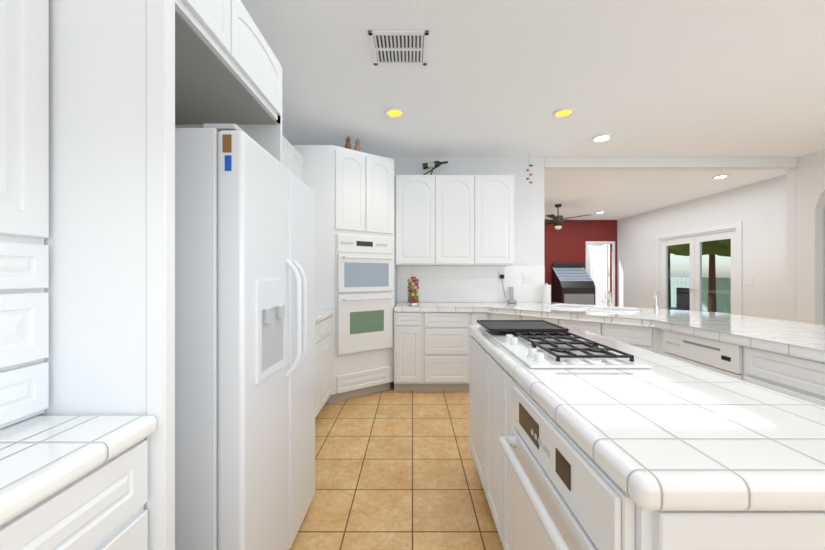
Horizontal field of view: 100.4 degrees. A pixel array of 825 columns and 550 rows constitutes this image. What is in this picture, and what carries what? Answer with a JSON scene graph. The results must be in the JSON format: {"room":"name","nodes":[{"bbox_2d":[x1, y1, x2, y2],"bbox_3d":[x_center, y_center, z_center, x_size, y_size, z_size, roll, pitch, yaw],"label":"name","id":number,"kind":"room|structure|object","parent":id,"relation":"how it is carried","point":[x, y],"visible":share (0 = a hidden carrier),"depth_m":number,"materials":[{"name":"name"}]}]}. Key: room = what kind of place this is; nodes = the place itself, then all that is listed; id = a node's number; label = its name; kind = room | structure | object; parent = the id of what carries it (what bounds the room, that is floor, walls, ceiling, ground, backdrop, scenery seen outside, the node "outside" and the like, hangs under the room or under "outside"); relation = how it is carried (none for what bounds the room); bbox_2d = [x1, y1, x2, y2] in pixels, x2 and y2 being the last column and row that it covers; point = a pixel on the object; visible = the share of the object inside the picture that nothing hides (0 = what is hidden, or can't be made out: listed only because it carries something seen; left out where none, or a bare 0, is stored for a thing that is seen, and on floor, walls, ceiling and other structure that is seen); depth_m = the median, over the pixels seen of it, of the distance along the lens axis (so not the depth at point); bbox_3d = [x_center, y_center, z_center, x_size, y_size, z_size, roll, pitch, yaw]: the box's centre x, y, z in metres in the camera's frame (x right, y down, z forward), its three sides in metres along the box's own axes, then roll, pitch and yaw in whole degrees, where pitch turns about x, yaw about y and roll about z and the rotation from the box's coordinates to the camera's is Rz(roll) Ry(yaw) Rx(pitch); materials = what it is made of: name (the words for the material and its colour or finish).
{"room":"kitchen","nodes":[
{"label":"kitchen","id":0,"kind":"room"},
{"bbox_2d":[289,382,503,549],"bbox_3d":[2.750,1.300,3.400,8.900,0.060,12.200,0,0,0],"label":"floor","id":1,"kind":"structure","parent":0,"point":[395,470],"depth_m":2.13,"materials":[{"name":"tile"}]},
{"bbox_2d":[0,439,147,549],"bbox_3d":[-1.029,0.828,0.223,0.776,0.884,1.245,0,0,0],"label":"base cabinet","id":2,"kind":"object","parent":1,"relation":"on","point":[101,507],"visible":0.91,"depth_m":0.70,"materials":[{"name":"white wood"}]},
{"bbox_2d":[0,415,156,525],"bbox_3d":[-1.018,0.362,0.223,0.797,0.045,1.245,0,0,0],"label":"countertop","id":3,"kind":"structure","parent":2,"relation":"on","point":[42,457],"depth_m":0.68,"materials":[{"name":"tile"}]},
{"bbox_2d":[0,0,48,428],"bbox_3d":[-1.151,-0.456,0.223,0.531,1.588,1.245,0,0,0],"label":"hutch","id":4,"kind":"object","parent":3,"relation":"on","point":[24,200],"visible":1,"depth_m":0.79,"materials":[{"name":"white wood"}]},
{"bbox_2d":[39,0,281,549],"bbox_3d":[-1.014,0.020,1.448,0.807,2.500,1.204,0,0,0],"label":"cabinet","id":5,"kind":"object","parent":1,"relation":"on","point":[133,84],"visible":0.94,"depth_m":0.85,"materials":[{"name":"white wood"}]},
{"bbox_2d":[175,124,314,549],"bbox_3d":[-0.934,0.389,1.525,0.902,1.763,0.840,0,0,0],"label":"fridge","id":6,"kind":"object","parent":1,"relation":"on","point":[244,341],"visible":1,"depth_m":1.11,"materials":[{"name":"white metal"}]},
{"bbox_2d":[315,320,322,416],"bbox_3d":[-1.099,0.834,2.704,0.636,0.872,0.430,0,0,0],"label":"base cabinet","id":7,"kind":"object","parent":1,"relation":"on","point":[319,326],"depth_m":2.87,"materials":[{"name":"white wood"}]},
{"bbox_2d":[323,316,331,405],"bbox_3d":[-1.099,0.834,3.137,0.636,0.872,0.436,0,0,0],"label":"base cabinet","id":8,"kind":"object","parent":1,"relation":"on","point":[323,361],"depth_m":3.16,"materials":[{"name":"white wood"}]},
{"bbox_2d":[315,310,332,323],"bbox_3d":[-1.093,0.368,2.704,0.647,0.057,1.302,0,0,0],"label":"countertop","id":9,"kind":"structure","parent":8,"relation":"on","point":[320,315],"depth_m":3.04,"materials":[{"name":"tile"}]},
{"bbox_2d":[292,145,395,402],"bbox_3d":[-0.811,0.000,3.811,1.212,2.540,0.972,0,0,0],"label":"tall cabinet","id":10,"kind":"object","parent":1,"relation":"on","point":[355,271],"visible":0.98,"depth_m":3.47,"materials":[{"name":"white wood"}]},
{"bbox_2d":[345,137,350,148],"bbox_3d":[-0.673,-1.363,3.587,0.070,0.185,0.060,0,0,0],"label":"figurine","id":11,"kind":"object","parent":10,"relation":"on","point":[347,145],"visible":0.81,"depth_m":3.56,"materials":[{"name":"brown"}]},
{"bbox_2d":[354,138,360,150],"bbox_3d":[-0.584,-1.363,3.651,0.070,0.185,0.060,0,0,0],"label":"figurine","id":12,"kind":"object","parent":10,"relation":"on","point":[357,147],"visible":0.79,"depth_m":3.63,"materials":[{"name":"brown"}]},
{"bbox_2d":[552,263,595,304],"bbox_3d":[4.140,0.480,8.860,0.840,1.580,0.660,0,0,0],"label":"jukebox","id":13,"kind":"object","parent":1,"relation":"on","point":[572,283],"visible":0.77,"depth_m":8.69,"materials":[{"name":"grey"}]},
{"bbox_2d":[394,311,824,406],"bbox_3d":[1.150,0.834,2.599,2.700,0.872,3.397,0,0,0],"label":"base cabinet","id":14,"kind":"object","parent":1,"relation":"on","point":[431,351],"depth_m":2.89,"materials":[{"name":"white wood"}]},
{"bbox_2d":[394,302,824,362],"bbox_3d":[1.300,0.360,2.595,3.000,0.073,3.430,0,0,0],"label":"countertop","id":15,"kind":"structure","parent":14,"relation":"on","point":[798,340],"depth_m":2.63,"materials":[{"name":"tile"}]},
{"bbox_2d":[407,277,418,303],"bbox_3d":[0.010,0.179,4.050,0.140,0.320,0.140,0,0,0],"label":"rack","id":16,"kind":"object","parent":15,"relation":"on","point":[413,288],"visible":1,"depth_m":4.00,"materials":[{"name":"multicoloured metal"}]},
{"bbox_2d":[507,287,516,302],"bbox_3d":[1.210,0.243,4.175,0.090,0.191,0.110,0,0,0],"label":"phone","id":17,"kind":"object","parent":15,"relation":"on","point":[511,293],"visible":1,"depth_m":4.18,"materials":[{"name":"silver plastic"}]},
{"bbox_2d":[542,283,550,302],"bbox_3d":[1.630,0.219,4.180,0.100,0.240,0.100,0,0,0],"label":"paper towel","id":18,"kind":"object","parent":15,"relation":"on","point":[546,292],"visible":1,"depth_m":4.14,"materials":[{"name":"white paper"}]},
{"bbox_2d":[601,290,612,306],"bbox_3d":[2.099,0.251,3.700,0.138,0.176,0.179,0,0,0],"label":"faucet","id":19,"kind":"object","parent":15,"relation":"on","point":[609,303],"visible":1,"depth_m":3.70,"materials":[{"name":"silver metal"}]},
{"bbox_2d":[654,291,658,308],"bbox_3d":[2.417,0.250,3.418,0.084,0.178,0.085,0,0,0],"label":"faucet","id":20,"kind":"object","parent":15,"relation":"on","point":[655,297],"visible":1,"depth_m":3.43,"materials":[{"name":"silver metal"}]},
{"bbox_2d":[469,335,824,549],"bbox_3d":[0.680,0.834,1.460,0.741,0.872,1.758,0,0,0],"label":"kitchen island","id":21,"kind":"object","parent":1,"relation":"on","point":[548,482],"visible":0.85,"depth_m":0.83,"materials":[{"name":"white"}]},
{"bbox_2d":[468,325,824,510],"bbox_3d":[0.728,0.368,1.458,0.705,0.057,1.785,0,0,0],"label":"island countertop","id":22,"kind":"structure","parent":21,"relation":"on","point":[664,433],"depth_m":0.76,"materials":[{"name":"tile"}]},
{"bbox_2d":[477,320,651,368],"bbox_3d":[0.637,0.313,1.720,0.455,0.052,0.960,0,0,0],"label":"cooktop","id":23,"kind":"object","parent":22,"relation":"in","point":[537,344],"visible":1,"depth_m":1.48,"materials":[{"name":"white ceramic"}]},
{"bbox_2d":[385,157,543,302],"bbox_3d":[0.115,-0.102,4.360,3.070,2.745,0.120,0,0,0],"label":"wall","id":24,"kind":"structure","parent":0,"point":[528,223],"depth_m":4.30,"materials":[{"name":"white paint"}]},
{"bbox_2d":[395,175,434,265],"bbox_3d":[0.032,-0.638,4.129,0.463,1.044,0.336,0,0,0],"label":"upper cabinet","id":25,"kind":"object","parent":24,"relation":"attached to","point":[414,194],"depth_m":3.96,"materials":[{"name":"white wood"}]},
{"bbox_2d":[435,175,474,265],"bbox_3d":[0.490,-0.638,4.129,0.454,1.044,0.336,0,0,0],"label":"upper cabinet","id":26,"kind":"object","parent":24,"relation":"attached to","point":[454,220],"depth_m":3.96,"materials":[{"name":"white wood"}]},
{"bbox_2d":[422,161,447,174],"bbox_3d":[0.248,-1.265,4.120,0.355,0.210,0.075,0,0,0],"label":"wine bottle","id":27,"kind":"object","parent":26,"relation":"on","point":[433,165],"visible":0.9,"depth_m":4.10,"materials":[{"name":"black glass"}]},
{"bbox_2d":[397,266,544,301],"bbox_3d":[0.726,0.112,4.293,1.845,0.452,0.010,0,0,0],"label":"backsplash","id":28,"kind":"structure","parent":24,"relation":"attached to","point":[461,284],"depth_m":4.29,"materials":[{"name":"tile"}]},
{"bbox_2d":[499,270,505,297],"bbox_3d":[1.110,0.110,4.252,0.070,0.341,0.070,0,0,0],"label":"outlet plate","id":29,"kind":"object","parent":28,"relation":"attached to","point":[501,274],"visible":1,"depth_m":4.28,"materials":[{"name":"white plastic"}]},
{"bbox_2d":[475,175,513,265],"bbox_3d":[0.948,-0.638,4.129,0.463,1.044,0.336,0,0,0],"label":"upper cabinet","id":30,"kind":"object","parent":24,"relation":"attached to","point":[494,194],"depth_m":3.96,"materials":[{"name":"white wood"}]},
{"bbox_2d":[544,157,797,169],"bbox_3d":[3.235,-1.411,4.360,3.164,0.122,0.120,0,0,0],"label":"header","id":31,"kind":"object","parent":24,"relation":"attached to","point":[669,163],"visible":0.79,"depth_m":4.30,"materials":[{"name":"white paint"}]},
{"bbox_2d":[241,0,824,219],"bbox_3d":[2.750,-1.505,3.400,8.900,0.060,12.200,0,0,0],"label":"ceiling","id":32,"kind":"structure","parent":0,"point":[664,78],"depth_m":2.66,"materials":[{"name":"white paint"}]},
{"bbox_2d":[384,107,404,117],"bbox_3d":[-0.160,-1.468,3.110,0.192,0.028,0.192,0,0,0],"label":"recessed light","id":33,"kind":"object","parent":32,"relation":"in","point":[394,112],"visible":0.98,"depth_m":3.10,"materials":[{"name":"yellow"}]},
{"bbox_2d":[368,30,428,64],"bbox_3d":[-0.085,-1.468,2.235,0.370,0.012,0.330,0,0,0],"label":"ceiling vent","id":34,"kind":"object","parent":32,"relation":"in","point":[399,47],"visible":1,"depth_m":2.21,"materials":[{"name":"white metal"}]},
{"bbox_2d":[553,107,575,117],"bbox_3d":[1.370,-1.468,3.110,0.192,0.028,0.192,0,0,0],"label":"recessed light","id":35,"kind":"object","parent":32,"relation":"in","point":[564,112],"visible":0.98,"depth_m":3.10,"materials":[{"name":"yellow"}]},
{"bbox_2d":[544,204,588,229],"bbox_3d":[3.052,-1.212,7.249,1.302,0.523,1.262,0,0,0],"label":"ceiling fan","id":36,"kind":"object","parent":32,"relation":"hanging from","point":[557,221],"visible":1,"depth_m":7.14,"materials":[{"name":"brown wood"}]},
{"bbox_2d":[592,134,611,141],"bbox_3d":[2.030,-1.468,3.680,0.192,0.028,0.192,0,0,0],"label":"recessed light","id":37,"kind":"object","parent":32,"relation":"in","point":[601,137],"visible":0.98,"depth_m":3.67,"materials":[{"name":"white"}]},
{"bbox_2d":[712,174,728,178],"bbox_3d":[4.600,-1.468,5.130,0.192,0.028,0.192,0,0,0],"label":"recessed light","id":38,"kind":"object","parent":32,"relation":"in","point":[721,176],"visible":0.94,"depth_m":5.12,"materials":[{"name":"white"}]},
{"bbox_2d":[544,220,616,305],"bbox_3d":[2.739,-0.102,9.250,5.477,2.745,0.100,0,0,0],"label":"wall","id":39,"kind":"structure","parent":0,"point":[566,243],"depth_m":9.20,"materials":[{"name":"red paint"}]},
{"bbox_2d":[586,241,614,305],"bbox_3d":[5.020,0.185,9.552,0.780,2.170,0.740,0,0,0],"label":"door frame","id":40,"kind":"structure","parent":39,"relation":"attached to","point":[599,265],"depth_m":9.47,"materials":[{"name":"white wood"}]},
{"bbox_2d":[588,244,602,275],"bbox_3d":[5.020,-0.102,10.750,1.840,2.745,0.100,0,0,0],"label":"wall","id":41,"kind":"structure","parent":0,"point":[591,245],"depth_m":10.70,"materials":[{"name":"white paint"}]},
{"bbox_2d":[617,175,785,320],"bbox_3d":[5.540,-0.102,6.872,0.120,2.745,4.857,0,0,0],"label":"wall","id":42,"kind":"structure","parent":0,"point":[758,209],"depth_m":5.80,"materials":[{"name":"white paint"}]},
{"bbox_2d":[656,221,741,314],"bbox_3d":[5.520,0.190,6.715,0.140,2.160,2.010,0,0,0],"label":"door frame","id":43,"kind":"structure","parent":42,"relation":"attached to","point":[695,238],"depth_m":6.60,"materials":[{"name":"white wood"}]},
{"bbox_2d":[786,168,824,324],"bbox_3d":[5.609,-0.102,4.381,1.577,2.745,0.117,0,0,0],"label":"wall","id":44,"kind":"structure","parent":0,"point":[790,244],"depth_m":4.37,"materials":[{"name":"white paint"}]},
{"bbox_2d":[796,149,824,324],"bbox_3d":[4.870,-0.102,0.860,0.100,2.745,6.920,0,0,0],"label":"wall","id":45,"kind":"structure","parent":0,"point":[810,186],"depth_m":4.16,"materials":[{"name":"white paint"}]},
{"bbox_3d":[-1.480,-0.103,0.860,0.120,2.745,7.120,0,0,0],"label":"wall","id":46,"kind":"structure","parent":0,"visible":0},
{"bbox_2d":[282,135,289,170],"bbox_3d":[-1.239,-0.638,2.704,0.356,1.044,0.430,0,0,0],"label":"upper cabinet","id":47,"kind":"object","parent":46,"relation":"attached to","point":[285,144],"depth_m":2.87,"materials":[{"name":"white wood"}]},
{"bbox_2d":[290,144,302,181],"bbox_3d":[-1.239,-0.638,3.137,0.356,1.044,0.436,0,0,0],"label":"upper cabinet","id":48,"kind":"object","parent":46,"relation":"attached to","point":[292,159],"depth_m":3.15,"materials":[{"name":"white wood"}]},
{"label":"outside","id":49,"kind":"structure","parent":0,"visible":0},
{"bbox_3d":[22.805,1.340,17.000,34.390,0.100,46.000,0,0,0],"label":"ground","id":50,"kind":"structure","parent":49,"visible":0},
{"bbox_2d":[608,277,730,313],"bbox_3d":[10.835,0.710,12.000,0.070,1.240,16.000,0,0,0],"label":"fence","id":51,"kind":"object","parent":50,"relation":"on","point":[719,292],"depth_m":12.59,"materials":[{"name":"white"}]},
{"bbox_2d":[668,288,689,310],"bbox_3d":[6.500,0.805,8.500,0.560,0.970,0.560,0,0,0],"label":"outdoor chair","id":52,"kind":"object","parent":50,"relation":"on","point":[687,293],"depth_m":8.55,"materials":[{"name":"grey"}]},
{"bbox_2d":[668,239,730,311],"bbox_3d":[9.340,-1.127,10.544,3.872,4.914,7.228,0,0,0],"label":"tree","id":53,"kind":"object","parent":50,"relation":"on","point":[711,301],"depth_m":10.81,"materials":[{"name":"green plant"}]}
]}

